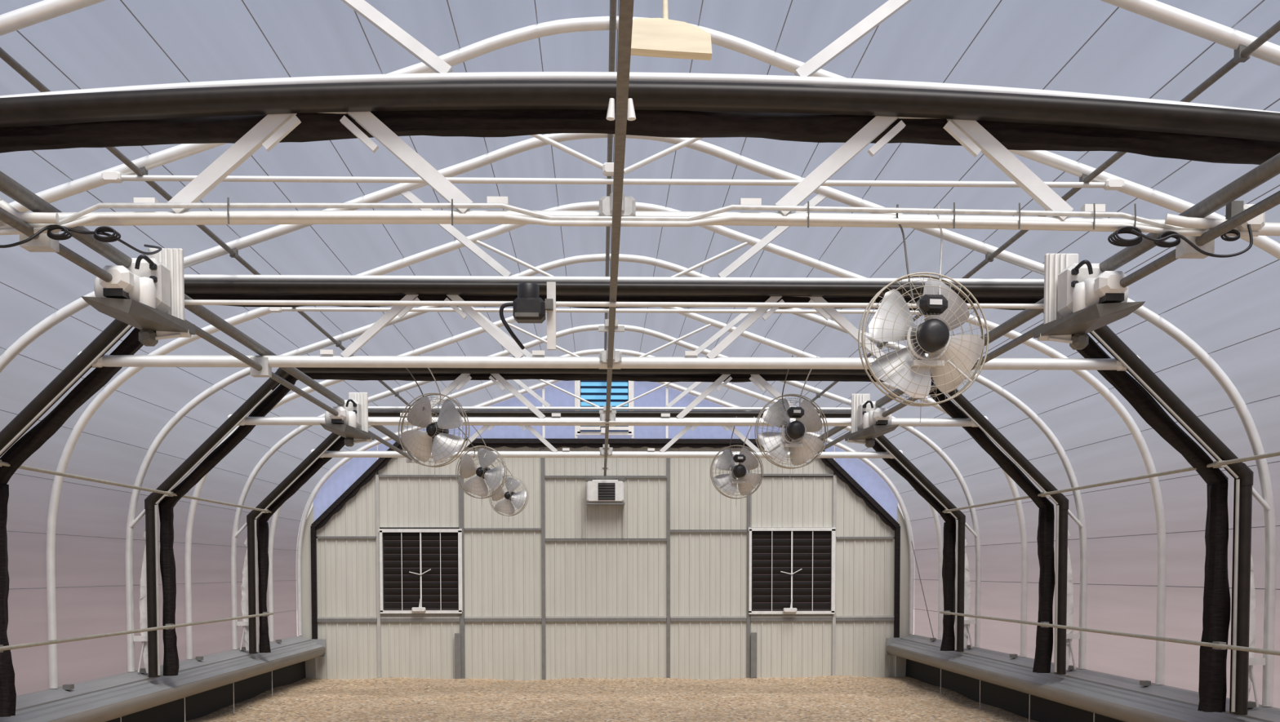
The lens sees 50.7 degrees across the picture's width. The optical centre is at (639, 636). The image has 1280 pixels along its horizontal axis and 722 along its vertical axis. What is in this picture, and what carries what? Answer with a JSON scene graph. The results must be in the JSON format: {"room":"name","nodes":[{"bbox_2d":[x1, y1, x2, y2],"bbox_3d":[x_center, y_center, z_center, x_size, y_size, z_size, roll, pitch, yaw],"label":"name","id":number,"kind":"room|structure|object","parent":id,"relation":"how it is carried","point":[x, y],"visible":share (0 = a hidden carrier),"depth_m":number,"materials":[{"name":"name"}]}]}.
{"room":"farm building","nodes":[
{"label":"farm building","id":0,"kind":"room"},
{"bbox_2d":[6,474,300,696],"bbox_3d":[-4.732,-0.269,8.473,0.078,1.763,23.220,0,3,-2],"label":"wall","id":1,"kind":"structure","parent":0,"point":[91,522],"depth_m":12.23,"materials":[{"name":"white plastic"}]},
{"bbox_2d":[0,319,142,646],"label":"curtain","id":2,"kind":"object","parent":1,"relation":"hanging from","point":[30,442],"depth_m":9.15,"materials":[{"name":"black fabric"}]},
{"bbox_2d":[106,661,306,721],"bbox_3d":[-4.696,0.936,8.542,0.100,0.650,23.240,0,3,-2],"label":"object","id":3,"kind":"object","parent":1,"relation":"attached to","point":[206,703],"depth_m":15.46,"materials":[{"name":"black plastic"}]},
{"bbox_2d":[301,380,912,680],"bbox_3d":[-0.488,-1.614,20.163,9.200,4.609,0.115,0,3,-2],"label":"wall","id":4,"kind":"structure","parent":0,"point":[655,584],"depth_m":20.21,"materials":[{"name":"metal"}]},
{"bbox_2d":[378,528,462,613],"bbox_3d":[-3.260,-0.968,20.080,1.230,1.258,0.160,0,3,-2],"label":"window","id":5,"kind":"structure","parent":4,"relation":"in","point":[420,570],"depth_m":20.11,"materials":[{"name":"paint"}]},
{"bbox_2d":[576,380,632,435],"bbox_3d":[-0.528,-3.415,20.016,0.840,0.852,0.100,0,3,-2],"label":"window","id":6,"kind":"structure","parent":4,"relation":"in","point":[594,392],"depth_m":20.03,"materials":[{"name":"white paint"}]},
{"bbox_2d":[310,438,900,639],"bbox_3d":[-0.487,-1.398,20.140,8.780,3.080,0.080,0,3,-2],"label":"seal","id":7,"kind":"object","parent":4,"relation":"attached to","point":[380,463],"visible":0.67,"depth_m":20.05,"materials":[{"name":"black fabric"}]},
{"bbox_2d":[296,380,914,635],"bbox_3d":[-0.487,-2.001,20.091,9.212,3.959,0.068,0,3,-2],"label":"arch","id":8,"kind":"object","parent":4,"relation":"attached to","point":[373,444],"visible":0.63,"depth_m":20.01,"materials":[{"name":"white metal"}]},
{"bbox_2d":[585,477,625,505],"bbox_3d":[-0.515,-2.150,20.015,0.580,0.395,0.216,0,3,-2],"label":"vent box","id":9,"kind":"object","parent":4,"relation":"attached to","point":[599,492],"visible":1,"depth_m":19.92,"materials":[{"name":"paint"}]},
{"bbox_2d":[598,483,615,500],"bbox_3d":[-0.492,-2.138,19.919,0.250,0.250,0.010,0,3,-2],"label":"grille","id":10,"kind":"object","parent":9,"relation":"attached to","point":[606,491],"depth_m":19.91,"materials":[{"name":"metal"}]},
{"bbox_2d":[748,528,835,614],"bbox_3d":[2.277,-0.981,20.241,1.310,1.298,0.160,0,3,-2],"label":"window","id":11,"kind":"structure","parent":4,"relation":"in","point":[792,571],"depth_m":20.28,"materials":[{"name":"paint"}]},
{"bbox_2d":[185,675,1039,721],"bbox_3d":[-0.147,1.184,8.692,9.240,0.074,23.250,0,3,-2],"label":"floor","id":12,"kind":"structure","parent":0,"point":[834,699],"depth_m":16.53,"materials":[{"name":"beige gravel"}]},
{"bbox_2d":[0,635,325,721],"bbox_3d":[-4.603,0.761,10.755,0.415,0.685,18.670,0,3,-2],"label":"ledge","id":13,"kind":"object","parent":12,"relation":"on","point":[104,700],"visible":0.94,"depth_m":12.65,"materials":[{"name":"metal"}]},
{"bbox_2d":[230,324,981,650],"bbox_3d":[-0.382,-1.824,16.503,9.214,3.967,0.128,0,3,-2],"label":"truss","id":14,"kind":"object","parent":13,"relation":"on","point":[566,453],"visible":0.7,"depth_m":16.46,"materials":[{"name":"white paint"}]},
{"bbox_2d":[457,410,537,417],"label":"curtain","id":15,"kind":"object","parent":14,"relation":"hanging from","point":[469,413],"depth_m":16.29,"materials":[{"name":"fabric"}]},
{"bbox_2d":[488,459,528,520],"bbox_3d":[-1.822,-1.891,17.166,0.532,0.840,1.196,1,3,14],"label":"fan","id":16,"kind":"object","parent":14,"relation":"hanging from","point":[505,506],"visible":0.88,"depth_m":17.57,"materials":[{"name":"silver metal"}]},
{"bbox_2d":[683,411,764,417],"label":"curtain","id":17,"kind":"object","parent":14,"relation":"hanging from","point":[691,414],"depth_m":16.37,"materials":[{"name":"fabric"}]},
{"bbox_2d":[267,348,943,642],"bbox_3d":[-0.436,-1.916,18.336,9.214,3.960,0.095,0,3,-2],"label":"hoop","id":18,"kind":"object","parent":13,"relation":"on","point":[591,352],"visible":0.39,"depth_m":18.27,"materials":[{"name":"white paint"}]},
{"bbox_2d":[124,253,1087,672],"bbox_3d":[-0.276,-1.647,12.859,9.214,3.967,0.128,0,3,-2],"label":"truss","id":19,"kind":"object","parent":13,"relation":"on","point":[762,384],"visible":0.56,"depth_m":12.81,"materials":[{"name":"white paint"}]},
{"bbox_2d":[295,367,607,381],"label":"curtain","id":20,"kind":"object","parent":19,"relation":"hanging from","point":[314,373],"depth_m":12.77,"materials":[{"name":"black fabric"}]},
{"bbox_2d":[455,426,506,502],"bbox_3d":[-1.680,-1.719,13.421,0.532,0.819,0.888,1,3,14],"label":"fan","id":21,"kind":"object","parent":19,"relation":"hanging from","point":[477,486],"visible":0.99,"depth_m":13.68,"materials":[{"name":"silver metal"}]},
{"bbox_2d":[710,416,763,506],"bbox_3d":[0.994,-1.703,13.236,0.532,0.838,0.567,-1,3,-10],"label":"fan","id":22,"kind":"object","parent":19,"relation":"hanging from","point":[746,482],"visible":0.97,"depth_m":13.39,"materials":[{"name":"silver metal"}]},
{"bbox_2d":[611,368,876,382],"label":"curtain","id":23,"kind":"object","parent":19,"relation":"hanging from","point":[738,375],"depth_m":12.87,"materials":[{"name":"black fabric"}]},
{"bbox_2d":[45,201,1166,688],"bbox_3d":[-0.223,-1.563,11.048,9.214,3.960,0.095,0,3,-2],"label":"hoop","id":24,"kind":"object","parent":13,"relation":"on","point":[477,237],"visible":0.67,"depth_m":10.98,"materials":[{"name":"white paint"}]},
{"bbox_2d":[0,133,1276,707],"bbox_3d":[-0.169,-1.471,9.214,9.214,3.967,0.128,0,3,-2],"label":"truss","id":25,"kind":"object","parent":13,"relation":"on","point":[347,360],"visible":0.74,"depth_m":9.18,"materials":[{"name":"white metal"}]},
{"bbox_2d":[0,612,273,653],"bbox_3d":[-4.306,0.087,8.993,0.060,0.050,15.200,0,3,-2],"label":"rail","id":26,"kind":"object","parent":25,"relation":"attached to","point":[168,627],"visible":1,"depth_m":11.28,"materials":[{"name":"metal"}]},
{"bbox_2d":[0,170,407,448],"bbox_3d":[-2.570,-1.939,9.146,0.068,0.065,15.600,0,3,-2],"label":"pipe","id":27,"kind":"object","parent":25,"relation":"on","point":[9,187],"visible":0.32,"depth_m":6.49,"materials":[{"name":"grey metal"}]},
{"bbox_2d":[80,248,195,346],"bbox_3d":[-2.471,-1.683,6.553,0.307,0.490,0.557,1,3,23],"label":"motor","id":28,"kind":"object","parent":27,"relation":"attached to","point":[148,295],"visible":0.99,"depth_m":6.54,"materials":[{"name":"paint"}]},
{"bbox_2d":[80,296,195,335],"bbox_3d":[-2.428,-1.550,6.535,0.420,0.105,0.420,0,3,-2],"label":"tray","id":29,"kind":"object","parent":28,"relation":"on","point":[152,317],"depth_m":6.52,"materials":[{"name":"metal"}]},
{"bbox_2d":[137,276,155,308],"bbox_3d":[-2.382,-1.636,6.502,0.096,0.190,0.094,0,3,-2],"label":"motor","id":30,"kind":"object","parent":28,"relation":"attached to","point":[146,285],"depth_m":6.46,"materials":[{"name":"white paint"}]},
{"bbox_2d":[320,392,374,447],"bbox_3d":[-2.645,-1.947,11.994,0.307,0.490,0.557,1,3,23],"label":"motor","id":31,"kind":"object","parent":27,"relation":"attached to","point":[351,423],"visible":0.96,"depth_m":11.98,"materials":[{"name":"paint"}]},
{"bbox_2d":[320,423,374,440],"bbox_3d":[-2.602,-1.813,11.976,0.420,0.105,0.420,0,3,-2],"label":"tray","id":32,"kind":"object","parent":31,"relation":"on","point":[350,432],"depth_m":11.96,"materials":[{"name":"metal"}]},
{"bbox_2d":[347,411,356,428],"bbox_3d":[-2.556,-1.899,11.943,0.096,0.190,0.094,0,3,-2],"label":"motor","id":33,"kind":"object","parent":31,"relation":"attached to","point":[352,415],"depth_m":11.90,"materials":[{"name":"white paint"}]},
{"bbox_2d":[184,280,524,301],"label":"curtain","id":34,"kind":"object","parent":25,"relation":"hanging from","point":[215,290],"depth_m":9.02,"materials":[{"name":"black fabric"}]},
{"bbox_2d":[398,368,469,478],"bbox_3d":[-1.541,-1.545,9.626,0.532,0.798,0.683,1,3,14],"label":"fan","id":35,"kind":"object","parent":25,"relation":"hanging from","point":[419,443],"visible":0.96,"depth_m":9.78,"materials":[{"name":"silver metal"}]},
{"bbox_2d":[598,0,633,476],"bbox_3d":[-0.247,-1.935,10.641,0.150,0.068,18.450,0,3,-2],"label":"bar","id":36,"kind":"object","parent":25,"relation":"attached to","point":[625,7],"visible":0.89,"depth_m":4.74,"materials":[{"name":"metal"}]},
{"bbox_2d":[368,420,851,424],"bbox_3d":[-0.264,-1.970,12.417,4.600,0.026,0.026,0,3,-2],"label":"shaft","id":37,"kind":"object","parent":36,"relation":"attached to","point":[369,421],"visible":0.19,"depth_m":12.41,"materials":[{"name":"paint"}]},
{"bbox_2d":[184,299,1044,309],"bbox_3d":[-0.103,-1.704,6.926,4.600,0.026,0.026,0,3,-2],"label":"curtain","id":38,"kind":"object","parent":36,"relation":"attached to","point":[187,302],"visible":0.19,"depth_m":6.91,"materials":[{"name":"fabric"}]},
{"bbox_2d":[616,282,924,303],"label":"curtain","id":39,"kind":"object","parent":25,"relation":"hanging from","point":[626,291],"depth_m":9.09,"materials":[{"name":"black fabric"}]},
{"bbox_2d":[754,355,828,479],"bbox_3d":[1.119,-1.535,9.557,0.532,0.818,0.536,-1,3,-10],"label":"fan","id":40,"kind":"object","parent":25,"relation":"hanging from","point":[803,447],"visible":0.97,"depth_m":9.69,"materials":[{"name":"silver metal"}]},
{"bbox_2d":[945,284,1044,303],"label":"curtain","id":41,"kind":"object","parent":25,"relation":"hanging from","point":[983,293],"depth_m":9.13,"materials":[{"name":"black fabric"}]},
{"bbox_2d":[779,20,1279,428],"bbox_3d":[2.353,-2.678,10.781,0.045,0.060,18.650,0,3,-2],"label":"pipe","id":42,"kind":"structure","parent":25,"relation":"attached to","point":[1242,53],"depth_m":6.13,"materials":[{"name":"metal"}]},
{"bbox_2d":[817,152,1279,440],"bbox_3d":[2.228,-1.951,9.286,0.068,0.065,15.600,0,3,-2],"label":"pipe","id":43,"kind":"object","parent":25,"relation":"on","point":[1270,168],"visible":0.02,"depth_m":5.74,"materials":[{"name":"grey metal"}]},
{"bbox_2d":[844,394,899,448],"bbox_3d":[2.128,-1.959,12.133,0.307,0.490,0.557,-1,3,-26],"label":"motor","id":44,"kind":"object","parent":43,"relation":"attached to","point":[868,423],"visible":0.98,"depth_m":12.11,"materials":[{"name":"paint"}]},
{"bbox_2d":[862,412,870,429],"bbox_3d":[2.042,-1.911,12.076,0.096,0.190,0.094,0,3,-2],"label":"switch","id":45,"kind":"object","parent":44,"relation":"attached to","point":[866,415],"depth_m":12.04,"materials":[{"name":"white paint"}]},
{"bbox_2d":[844,424,899,441],"bbox_3d":[2.087,-1.825,12.112,0.420,0.105,0.420,0,3,-2],"label":"tray","id":46,"kind":"object","parent":44,"relation":"on","point":[860,433],"depth_m":12.10,"materials":[{"name":"metal"}]},
{"bbox_2d":[1033,253,1145,350],"bbox_3d":[2.262,-1.695,6.691,0.307,0.490,0.557,-1,3,-26],"label":"motor","id":47,"kind":"object","parent":43,"relation":"attached to","point":[1080,300],"visible":0.98,"depth_m":6.67,"materials":[{"name":"paint"}]},
{"bbox_2d":[1072,281,1087,313],"bbox_3d":[2.176,-1.647,6.634,0.096,0.190,0.094,0,3,-2],"label":"switch","id":48,"kind":"object","parent":47,"relation":"attached to","point":[1079,288],"depth_m":6.60,"materials":[{"name":"white paint"}]},
{"bbox_2d":[1033,301,1145,338],"bbox_3d":[2.220,-1.562,6.670,0.420,0.105,0.420,0,3,-2],"label":"tray","id":49,"kind":"object","parent":47,"relation":"on","point":[1077,320],"depth_m":6.65,"materials":[{"name":"metal"}]},
{"bbox_2d":[0,0,1279,235],"bbox_3d":[-0.061,-1.292,5.518,9.214,3.967,0.223,0,3,-2],"label":"truss","id":50,"kind":"object","parent":13,"relation":"on","point":[272,129],"visible":0.62,"depth_m":5.54,"materials":[{"name":"white metal"}]},
{"bbox_2d":[0,197,59,224],"bbox_3d":[-2.487,-1.708,5.423,0.316,0.112,0.122,0,3,-2],"label":"pipe","id":51,"kind":"object","parent":50,"relation":"attached to","point":[27,217],"visible":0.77,"depth_m":5.38,"materials":[{"name":"metal"}]},
{"bbox_2d":[0,47,410,406],"bbox_3d":[-2.785,-2.666,10.632,0.045,0.060,18.650,0,3,-2],"label":"pipe","id":52,"kind":"structure","parent":50,"relation":"attached to","point":[233,253],"depth_m":7.52,"materials":[{"name":"metal"}]},
{"bbox_2d":[0,207,417,463],"bbox_3d":[-2.569,-1.824,9.152,0.120,0.120,15.600,0,3,-2],"label":"pipe","id":53,"kind":"object","parent":50,"relation":"hanging from","point":[259,366],"visible":0.62,"depth_m":6.25,"materials":[{"name":"metal"}]},
{"bbox_2d":[604,0,617,350],"bbox_3d":[-0.247,-3.432,10.669,0.036,0.034,18.650,0,3,-2],"label":"ridge purlin","id":54,"kind":"object","parent":50,"relation":"attached to","point":[612,26],"visible":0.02,"depth_m":9.00,"materials":[{"name":"white metal"}]},
{"bbox_2d":[0,197,1258,236],"bbox_3d":[-0.062,-1.697,5.507,5.241,0.157,0.038,0,3,-2],"label":"conduit pipe","id":55,"kind":"object","parent":50,"relation":"attached to","point":[544,220],"visible":0.88,"depth_m":5.50,"materials":[{"name":"metal"}]},
{"bbox_2d":[0,224,161,255],"bbox_3d":[-2.409,-1.754,6.062,0.587,0.353,1.433,0,3,-2],"label":"cable","id":56,"kind":"object","parent":55,"relation":"hanging from","point":[101,230],"visible":1,"depth_m":5.43,"materials":[{"name":"black rubber"}]},
{"bbox_2d":[1107,224,1253,257],"bbox_3d":[2.218,-1.617,5.542,0.563,0.139,0.108,0,3,-2],"label":"cable","id":57,"kind":"object","parent":55,"relation":"hanging from","point":[1119,242],"visible":0.97,"depth_m":5.55,"materials":[{"name":"black rubber"}]},
{"bbox_2d":[0,80,1279,164],"bbox_3d":[-0.066,-0.761,5.661,9.010,2.968,0.414,0,3,-2],"label":"curtain","id":58,"kind":"object","parent":50,"relation":"hanging from","point":[815,113],"visible":0.89,"depth_m":5.49,"materials":[{"name":"black fabric"}]},
{"bbox_2d":[857,204,988,425],"bbox_3d":[1.181,-1.331,5.567,0.544,0.898,0.265,0,3,-8],"label":"fan","id":59,"kind":"object","parent":50,"relation":"hanging from","point":[949,360],"visible":1,"depth_m":5.58,"materials":[{"name":"silver metal"}]},
{"bbox_2d":[804,191,1279,463],"bbox_3d":[2.228,-1.836,9.291,0.120,0.120,15.600,0,3,-2],"label":"pipe","id":60,"kind":"object","parent":50,"relation":"hanging from","point":[1206,242],"visible":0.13,"depth_m":5.69,"materials":[{"name":"metal"}]},
{"bbox_2d":[1164,200,1265,231],"bbox_3d":[2.362,-1.722,5.549,0.425,0.117,0.110,-1,3,-11],"label":"joint","id":61,"kind":"object","parent":50,"relation":"attached to","point":[1233,208],"visible":0.6,"depth_m":5.51,"materials":[{"name":"paint"}]},
{"bbox_2d":[8,15,1279,260],"bbox_3d":[-0.117,-1.387,7.404,9.214,3.960,0.095,0,3,-2],"label":"roof truss","id":62,"kind":"object","parent":13,"relation":"on","point":[120,173],"visible":0.54,"depth_m":7.32,"materials":[{"name":"white metal"}]},
{"bbox_2d":[939,610,1279,656],"bbox_3d":[3.981,0.067,9.234,0.060,0.050,15.200,0,3,-2],"label":"rail","id":63,"kind":"object","parent":62,"relation":"attached to","point":[1215,645],"visible":1,"depth_m":10.57,"materials":[{"name":"metal"}]},
{"bbox_2d":[885,635,1279,721],"bbox_3d":[4.178,0.739,11.010,0.415,0.685,18.670,0,3,-2],"label":"ledge","id":64,"kind":"object","parent":12,"relation":"on","point":[1125,700],"visible":0.83,"depth_m":12.42,"materials":[{"name":"metal"}]},
{"bbox_2d":[184,306,1027,659],"bbox_3d":[-0.329,-1.740,14.692,9.214,3.960,0.095,0,3,-2],"label":"hoop","id":65,"kind":"object","parent":64,"relation":"on","point":[188,593],"visible":0.46,"depth_m":14.63,"materials":[{"name":"white paint"}]},
{"bbox_2d":[911,541,934,640],"bbox_3d":[4.041,-0.677,19.316,0.012,1.397,1.407,0,3,-2],"label":"wire","id":66,"kind":"object","parent":64,"relation":"attached to","point":[911,541],"visible":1,"depth_m":19.28,"materials":[{"name":"grey metal"}]},
{"bbox_2d":[0,0,1279,521],"bbox_3d":[-0.151,-2.297,8.508,9.092,2.283,23.220,0,3,-2],"label":"ceiling","id":67,"kind":"structure","parent":0,"point":[1229,307],"depth_m":8.92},
{"bbox_2d":[0,460,271,513],"bbox_3d":[-4.308,-1.156,8.933,0.059,0.045,15.200,0,3,-2],"label":"rail","id":68,"kind":"object","parent":67,"relation":"attached to","point":[169,494],"visible":1,"depth_m":11.37,"materials":[{"name":"grey metal"}]},
{"bbox_2d":[139,377,290,678],"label":"curtain","id":69,"kind":"object","parent":67,"relation":"hanging from","point":[264,402],"depth_m":12.78,"materials":[{"name":"black fabric"}]},
{"bbox_2d":[240,432,345,653],"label":"curtain","id":70,"kind":"object","parent":67,"relation":"hanging from","point":[256,521],"depth_m":16.42,"materials":[{"name":"black fabric"}]},
{"bbox_2d":[499,281,555,350],"bbox_3d":[-0.571,-1.635,6.859,0.261,0.340,0.202,1,3,20],"label":"centre gearmotor","id":71,"kind":"object","parent":67,"relation":"hanging from","point":[528,307],"visible":1,"depth_m":6.82,"materials":[{"name":"metal"}]},
{"bbox_2d":[631,0,711,60],"bbox_3d":[0.078,-2.530,4.387,0.310,1.265,0.060,0,3,-2],"label":"lamp","id":72,"kind":"object","parent":67,"relation":"hanging from","point":[664,37],"visible":0.87,"depth_m":4.39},
{"bbox_2d":[871,435,971,652],"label":"curtain","id":73,"kind":"object","parent":67,"relation":"hanging from","point":[956,584],"depth_m":16.66,"materials":[{"name":"black fabric"}]},
{"bbox_2d":[928,389,1074,675],"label":"curtain","id":74,"kind":"object","parent":67,"relation":"hanging from","point":[1064,599],"depth_m":13.01,"materials":[{"name":"black fabric"}]},
{"bbox_2d":[942,451,1279,513],"bbox_3d":[3.980,-1.177,9.174,0.059,0.045,15.200,0,3,-2],"label":"rail","id":75,"kind":"object","parent":67,"relation":"attached to","point":[1216,464],"visible":1,"depth_m":10.62,"materials":[{"name":"grey metal"}]},
{"bbox_2d":[909,461,1279,708],"bbox_3d":[4.430,-0.293,8.739,0.087,1.765,23.220,0,3,-2],"label":"wall","id":76,"kind":"structure","parent":0,"point":[1121,524],"depth_m":12.21,"materials":[{"name":"white plastic"}]},
{"bbox_2d":[905,659,1124,721],"bbox_3d":[4.400,0.913,8.806,0.100,0.650,23.240,0,3,-2],"label":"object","id":77,"kind":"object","parent":76,"relation":"attached to","point":[1017,703],"depth_m":15.46,"materials":[{"name":"black plastic"}]},
{"bbox_2d":[1076,325,1255,648],"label":"curtain","id":78,"kind":"object","parent":76,"relation":"hanging from","point":[1143,388],"depth_m":9.36,"materials":[{"name":"black fabric"}]},
{"bbox_2d":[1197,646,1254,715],"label":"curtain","id":79,"kind":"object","parent":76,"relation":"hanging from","point":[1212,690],"depth_m":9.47,"materials":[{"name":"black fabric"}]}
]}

